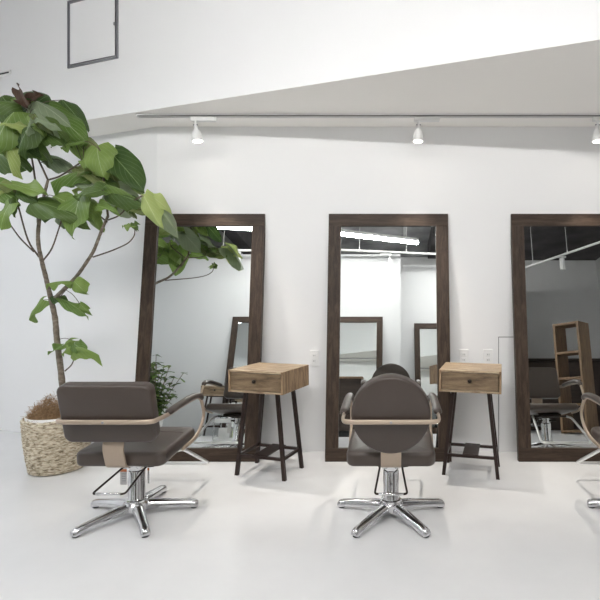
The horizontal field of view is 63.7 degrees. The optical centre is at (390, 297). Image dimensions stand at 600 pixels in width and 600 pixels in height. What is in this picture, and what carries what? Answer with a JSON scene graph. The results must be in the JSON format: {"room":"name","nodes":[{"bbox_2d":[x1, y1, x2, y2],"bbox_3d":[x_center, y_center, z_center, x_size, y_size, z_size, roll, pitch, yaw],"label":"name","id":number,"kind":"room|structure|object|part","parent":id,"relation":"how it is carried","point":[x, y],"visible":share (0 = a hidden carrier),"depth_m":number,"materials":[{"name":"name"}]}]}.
{"room":"service shop","nodes":[
{"label":"service shop","id":0,"kind":"room"},
{"bbox_2d":[0,127,156,442],"bbox_3d":[-3.517,-0.700,4.334,3.620,3.800,0.141,0,0,19],"label":"wall","id":1,"kind":"structure","parent":0,"point":[28,373],"depth_m":4.00,"materials":[{"name":"white paint"}]},
{"bbox_2d":[0,430,599,599],"bbox_3d":[-0.250,1.250,0.900,10.300,0.100,8.600,0,0,0],"label":"floor","id":2,"kind":"structure","parent":0,"point":[529,533],"depth_m":2.38,"materials":[{"name":"white concrete"}]},
{"bbox_2d":[20,418,90,475],"bbox_3d":[-2.349,1.010,3.320,0.430,0.374,0.430,0,0,0],"label":"woven basket","id":3,"kind":"object","parent":2,"relation":"on","point":[46,449],"depth_m":3.15,"materials":[{"name":"wicker"}]},
{"bbox_2d":[0,83,177,475],"bbox_3d":[-2.148,-0.113,3.085,1.525,2.619,0.651,0,0,28],"label":"ficus tree","id":4,"kind":"object","parent":2,"relation":"on","point":[31,121],"visible":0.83,"depth_m":3.02,"materials":[{"name":"green plant"}]},
{"bbox_2d":[56,382,208,537],"bbox_3d":[-1.410,0.808,2.705,0.616,0.783,0.830,0,0,0],"label":"salon chair","id":5,"kind":"object","parent":2,"relation":"on","point":[121,419],"visible":1,"depth_m":2.38,"materials":[{"name":"brown leather"}]},
{"bbox_3d":[-1.515,1.157,2.460,0.060,0.070,0.278,0,0,36],"label":"leg","id":6,"kind":"part","parent":5,"relation":"part of","materials":[{"name":"metal"}]},
{"bbox_3d":[-1.580,1.157,2.660,0.278,0.070,0.060,0,0,18],"label":"leg","id":7,"kind":"part","parent":5,"relation":"part of","materials":[{"name":"metal"}]},
{"bbox_3d":[-1.410,0.572,2.355,0.463,0.310,0.130,0,0,0],"label":"backrest","id":8,"kind":"part","parent":5,"relation":"part of","materials":[{"name":"brown leather"}]},
{"bbox_3d":[-1.410,0.953,2.473,0.172,0.061,0.266,0,0,0],"label":"pump lever","id":9,"kind":"part","parent":5,"relation":"part of","materials":[{"name":"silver metal"}]},
{"bbox_3d":[-1.410,0.724,2.616,0.509,0.286,0.636,0,0,0],"label":"arm frame","id":10,"kind":"part","parent":5,"relation":"part of","materials":[{"name":"beige metal"}]},
{"bbox_3d":[-1.410,0.826,2.640,0.465,0.102,0.431,0,0,0],"label":"seat","id":11,"kind":"part","parent":5,"relation":"part of","materials":[{"name":"brown leather"}]},
{"bbox_3d":[-1.305,1.157,2.460,0.060,0.070,0.278,0,0,-36],"label":"leg","id":12,"kind":"part","parent":5,"relation":"part of","materials":[{"name":"metal"}]},
{"bbox_3d":[-1.410,1.157,2.784,0.060,0.070,0.278,0,0,0],"label":"leg","id":13,"kind":"part","parent":5,"relation":"part of","materials":[{"name":"metal"}]},
{"bbox_3d":[-1.240,1.157,2.660,0.278,0.070,0.060,0,0,-18],"label":"leg","id":14,"kind":"part","parent":5,"relation":"part of","materials":[{"name":"metal"}]},
{"bbox_2d":[135,214,264,461],"bbox_3d":[-1.447,0.274,3.571,0.929,1.860,0.261,0,0,0],"label":"floor mirror","id":15,"kind":"object","parent":2,"relation":"on","point":[202,295],"visible":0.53,"depth_m":3.57,"materials":[{"name":"brown wood"}]},
{"bbox_3d":[-1.447,-0.606,3.675,0.929,0.100,0.052,0,0,0],"label":"rail","id":16,"kind":"part","parent":15,"relation":"part of","materials":[{"name":"brown wood"}]},
{"bbox_3d":[-1.447,1.154,3.466,0.929,0.100,0.052,0,0,0],"label":"rail","id":17,"kind":"part","parent":15,"relation":"part of","materials":[{"name":"brown wood"}]},
{"bbox_2d":[228,362,308,480],"bbox_3d":[-0.842,0.839,3.243,0.406,0.722,0.398,0,0,17],"label":"side table","id":18,"kind":"object","parent":2,"relation":"on","point":[277,379],"visible":1,"depth_m":3.15,"materials":[{"name":"brown wood"}]},
{"bbox_3d":[-1.026,0.551,3.311,0.014,0.145,0.373,0,0,17],"label":"panel","id":19,"kind":"part","parent":18,"relation":"part of","materials":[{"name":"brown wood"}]},
{"bbox_3d":[-1.013,0.912,3.188,0.093,0.575,0.028,0,0,1],"label":"leg","id":20,"kind":"part","parent":18,"relation":"part of","materials":[{"name":"brown paint"}]},
{"bbox_3d":[-0.845,0.551,3.232,0.369,0.112,0.319,0,0,16],"label":"drawer","id":21,"kind":"part","parent":18,"relation":"part of","materials":[{"name":"brown wood"}]},
{"bbox_3d":[-0.949,0.912,3.406,0.092,0.575,0.028,0,0,32],"label":"leg","id":22,"kind":"part","parent":18,"relation":"part of","materials":[{"name":"brown paint"}]},
{"bbox_3d":[-0.838,1.052,3.255,0.105,0.006,0.250,0,0,16],"label":"foot plate","id":23,"kind":"part","parent":18,"relation":"part of","materials":[{"name":"brown paint"}]},
{"bbox_3d":[-0.727,0.912,3.104,0.093,0.575,0.028,0,0,32],"label":"leg","id":24,"kind":"part","parent":18,"relation":"part of","materials":[{"name":"brown paint"}]},
{"bbox_3d":[-0.650,0.551,3.199,0.014,0.145,0.373,0,0,17],"label":"panel","id":25,"kind":"part","parent":18,"relation":"part of","materials":[{"name":"brown wood"}]},
{"bbox_3d":[-0.663,0.912,3.321,0.093,0.575,0.028,0,0,1],"label":"leg","id":26,"kind":"part","parent":18,"relation":"part of","materials":[{"name":"brown paint"}]},
{"bbox_2d":[325,214,451,461],"bbox_3d":[-0.020,0.274,3.571,0.929,1.860,0.261,0,0,0],"label":"floor mirror","id":27,"kind":"object","parent":2,"relation":"on","point":[388,312],"visible":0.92,"depth_m":3.59,"materials":[{"name":"brown wood"}]},
{"bbox_3d":[-0.020,-0.606,3.675,0.929,0.100,0.052,0,0,0],"label":"rail","id":28,"kind":"part","parent":27,"relation":"part of","materials":[{"name":"brown wood"}]},
{"bbox_3d":[-0.020,1.154,3.466,0.929,0.100,0.052,0,0,0],"label":"rail","id":29,"kind":"part","parent":27,"relation":"part of","materials":[{"name":"brown wood"}]},
{"bbox_2d":[337,373,444,537],"bbox_3d":[0.000,0.787,2.701,0.616,0.825,0.838,0,0,0],"label":"salon chair","id":30,"kind":"object","parent":2,"relation":"on","point":[391,414],"visible":1,"depth_m":2.36,"materials":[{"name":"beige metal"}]},
{"bbox_3d":[-0.170,1.157,2.660,0.278,0.070,0.060,0,0,18],"label":"leg","id":31,"kind":"part","parent":30,"relation":"part of","materials":[{"name":"metal"}]},
{"bbox_3d":[-0.105,1.157,2.460,0.060,0.070,0.278,0,0,36],"label":"leg","id":32,"kind":"part","parent":30,"relation":"part of","materials":[{"name":"metal"}]},
{"bbox_3d":[0.000,0.826,2.640,0.465,0.102,0.431,0,0,0],"label":"seat","id":33,"kind":"part","parent":30,"relation":"part of","materials":[{"name":"brown leather"}]},
{"bbox_3d":[0.000,0.953,2.473,0.172,0.061,0.266,0,0,0],"label":"pump lever","id":34,"kind":"part","parent":30,"relation":"part of","materials":[{"name":"silver metal"}]},
{"bbox_3d":[0.000,0.582,2.360,0.398,0.415,0.156,0,0,0],"label":"backrest","id":35,"kind":"part","parent":30,"relation":"part of","materials":[{"name":"brown leather"}]},
{"bbox_3d":[0.000,0.724,2.617,0.510,0.286,0.634,0,0,0],"label":"arm frame","id":36,"kind":"part","parent":30,"relation":"part of","materials":[{"name":"beige wood"}]},
{"bbox_3d":[0.105,1.157,2.460,0.060,0.070,0.278,0,0,-36],"label":"leg","id":37,"kind":"part","parent":30,"relation":"part of","materials":[{"name":"metal"}]},
{"bbox_3d":[0.170,1.157,2.660,0.278,0.070,0.060,0,0,-18],"label":"leg","id":38,"kind":"part","parent":30,"relation":"part of","materials":[{"name":"metal"}]},
{"bbox_2d":[439,362,501,479],"bbox_3d":[0.559,0.839,3.263,0.406,0.722,0.398,0,0,13],"label":"side table","id":39,"kind":"object","parent":2,"relation":"on","point":[485,378],"visible":1,"depth_m":3.13,"materials":[{"name":"brown wood"}]},
{"bbox_3d":[0.371,0.551,3.321,0.014,0.145,0.373,0,0,14],"label":"panel","id":40,"kind":"part","parent":39,"relation":"part of","materials":[{"name":"brown wood"}]},
{"bbox_3d":[0.391,0.912,3.199,0.093,0.575,0.028,0,0,-2],"label":"leg","id":41,"kind":"part","parent":39,"relation":"part of","materials":[{"name":"brown paint"}]},
{"bbox_3d":[0.444,0.912,3.420,0.093,0.575,0.028,0,0,29],"label":"leg","id":42,"kind":"part","parent":39,"relation":"part of","materials":[{"name":"brown paint"}]},
{"bbox_3d":[0.556,0.551,3.252,0.369,0.112,0.319,0,0,13],"label":"drawer","id":43,"kind":"part","parent":39,"relation":"part of","materials":[{"name":"brown wood"}]},
{"bbox_3d":[0.562,1.052,3.275,0.105,0.006,0.250,0,0,13],"label":"foot plate","id":44,"kind":"part","parent":39,"relation":"part of","materials":[{"name":"brown paint"}]},
{"bbox_3d":[0.680,0.912,3.130,0.085,0.575,0.040,0,0,14],"label":"leg","id":45,"kind":"part","parent":39,"relation":"part of","materials":[{"name":"brown paint"}]},
{"bbox_3d":[0.733,0.912,3.351,0.092,0.575,0.028,0,0,-2],"label":"leg","id":46,"kind":"part","parent":39,"relation":"part of","materials":[{"name":"brown paint"}]},
{"bbox_3d":[0.753,0.551,3.229,0.014,0.145,0.373,0,0,14],"label":"panel","id":47,"kind":"part","parent":39,"relation":"part of","materials":[{"name":"brown wood"}]},
{"bbox_2d":[511,214,599,461],"bbox_3d":[1.400,0.274,3.571,0.929,1.860,0.261,0,0,0],"label":"floor mirror","id":48,"kind":"object","parent":2,"relation":"on","point":[555,258],"visible":0.98,"depth_m":3.57,"materials":[{"name":"brown wood"}]},
{"bbox_3d":[1.400,-0.606,3.675,0.929,0.100,0.052,0,0,0],"label":"rail","id":49,"kind":"part","parent":48,"relation":"part of","materials":[{"name":"brown wood"}]},
{"bbox_3d":[1.400,1.154,3.466,0.929,0.100,0.052,0,0,0],"label":"rail","id":50,"kind":"part","parent":48,"relation":"part of","materials":[{"name":"brown wood"}]},
{"bbox_2d":[576,393,599,507],"bbox_3d":[1.430,0.808,2.705,0.616,0.783,0.830,0,0,0],"label":"salon chair","id":51,"kind":"object","parent":2,"relation":"on","point":[594,437],"visible":1,"depth_m":2.80,"materials":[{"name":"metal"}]},
{"bbox_3d":[1.430,0.724,2.616,0.509,0.286,0.636,0,0,0],"label":"arm frame","id":52,"kind":"part","parent":51,"relation":"part of","materials":[{"name":"beige metal"}]},
{"bbox_3d":[1.260,1.157,2.660,0.278,0.070,0.060,0,0,18],"label":"leg","id":53,"kind":"part","parent":51,"relation":"part of","materials":[{"name":"metal"}]},
{"bbox_3d":[1.430,0.826,2.640,0.465,0.102,0.431,0,0,0],"label":"seat","id":54,"kind":"part","parent":51,"relation":"part of","materials":[{"name":"brown leather"}]},
{"bbox_2d":[0,0,599,136],"bbox_3d":[0.052,-1.970,3.982,10.527,1.260,2.298,0,0,18],"label":"ceiling","id":55,"kind":"structure","parent":0,"point":[175,56],"depth_m":3.11,"materials":[{"name":"white paint"}]},
{"bbox_2d":[0,69,10,76],"bbox_3d":[-3.254,-1.819,3.845,0.406,0.040,0.012,0,0,18],"label":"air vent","id":56,"kind":"object","parent":55,"relation":"in","point":[5,72],"visible":1,"depth_m":3.80,"materials":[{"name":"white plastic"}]},
{"bbox_2d":[67,0,117,68],"bbox_3d":[-2.232,-2.008,3.510,0.497,0.511,0.015,0,0,18],"label":"access hatch","id":57,"kind":"object","parent":55,"relation":"attached to","point":[92,25],"visible":1,"depth_m":3.51,"materials":[{"name":"metal"}]},
{"bbox_2d":[136,114,599,117],"bbox_3d":[0.873,-1.329,3.429,5.454,0.021,0.034,0,0,0],"label":"track","id":58,"kind":"object","parent":55,"relation":"attached to","point":[137,115],"visible":1,"depth_m":3.41,"materials":[{"name":"white metal"}]},
{"bbox_2d":[190,117,216,142],"bbox_3d":[-1.367,-1.228,3.428,0.185,0.182,0.073,0,0,0],"label":"track spotlight","id":59,"kind":"object","parent":58,"relation":"attached to","point":[196,134],"visible":1,"depth_m":3.41,"materials":[{"name":"white"}]},
{"bbox_2d":[413,117,439,142],"bbox_3d":[0.257,-1.228,3.428,0.192,0.181,0.073,0,0,0],"label":"track spotlight","id":60,"kind":"object","parent":58,"relation":"attached to","point":[418,137],"visible":1,"depth_m":3.41,"materials":[{"name":"white"}]},
{"bbox_2d":[592,117,599,142],"bbox_3d":[1.565,-1.228,3.428,0.189,0.181,0.073,0,0,0],"label":"track spotlight","id":61,"kind":"object","parent":58,"relation":"attached to","point":[596,134],"visible":1,"depth_m":3.41,"materials":[{"name":"white metal"}]},
{"bbox_2d":[157,127,599,450],"bbox_3d":[1.420,-0.700,3.750,6.560,3.800,0.150,0,0,0],"label":"wall","id":62,"kind":"structure","parent":0,"point":[296,177],"depth_m":3.67,"materials":[{"name":"white paint"}]},
{"bbox_2d":[310,350,318,365],"bbox_3d":[-0.598,0.469,3.666,0.073,0.122,0.017,0,0,0],"label":"wall socket","id":63,"kind":"object","parent":62,"relation":"attached to","point":[314,354],"visible":1,"depth_m":3.66,"materials":[{"name":"white plastic"}]},
{"bbox_2d":[459,349,467,362],"bbox_3d":[0.567,0.461,3.666,0.073,0.122,0.017,0,0,0],"label":"wall socket","id":64,"kind":"object","parent":62,"relation":"attached to","point":[463,353],"visible":0.75,"depth_m":3.66,"materials":[{"name":"white plastic"}]},
{"bbox_2d":[483,349,492,363],"bbox_3d":[0.757,0.461,3.666,0.073,0.122,0.017,0,0,0],"label":"wall socket","id":65,"kind":"object","parent":62,"relation":"attached to","point":[487,353],"visible":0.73,"depth_m":3.66,"materials":[{"name":"white plastic"}]},
{"bbox_2d":[498,337,516,451],"bbox_3d":[1.051,0.751,3.672,0.425,0.898,0.006,0,0,0],"label":"access panel","id":66,"kind":"object","parent":62,"relation":"attached to","point":[507,435],"visible":0.43,"depth_m":3.67,"materials":[{"name":"white paint"}]}
]}

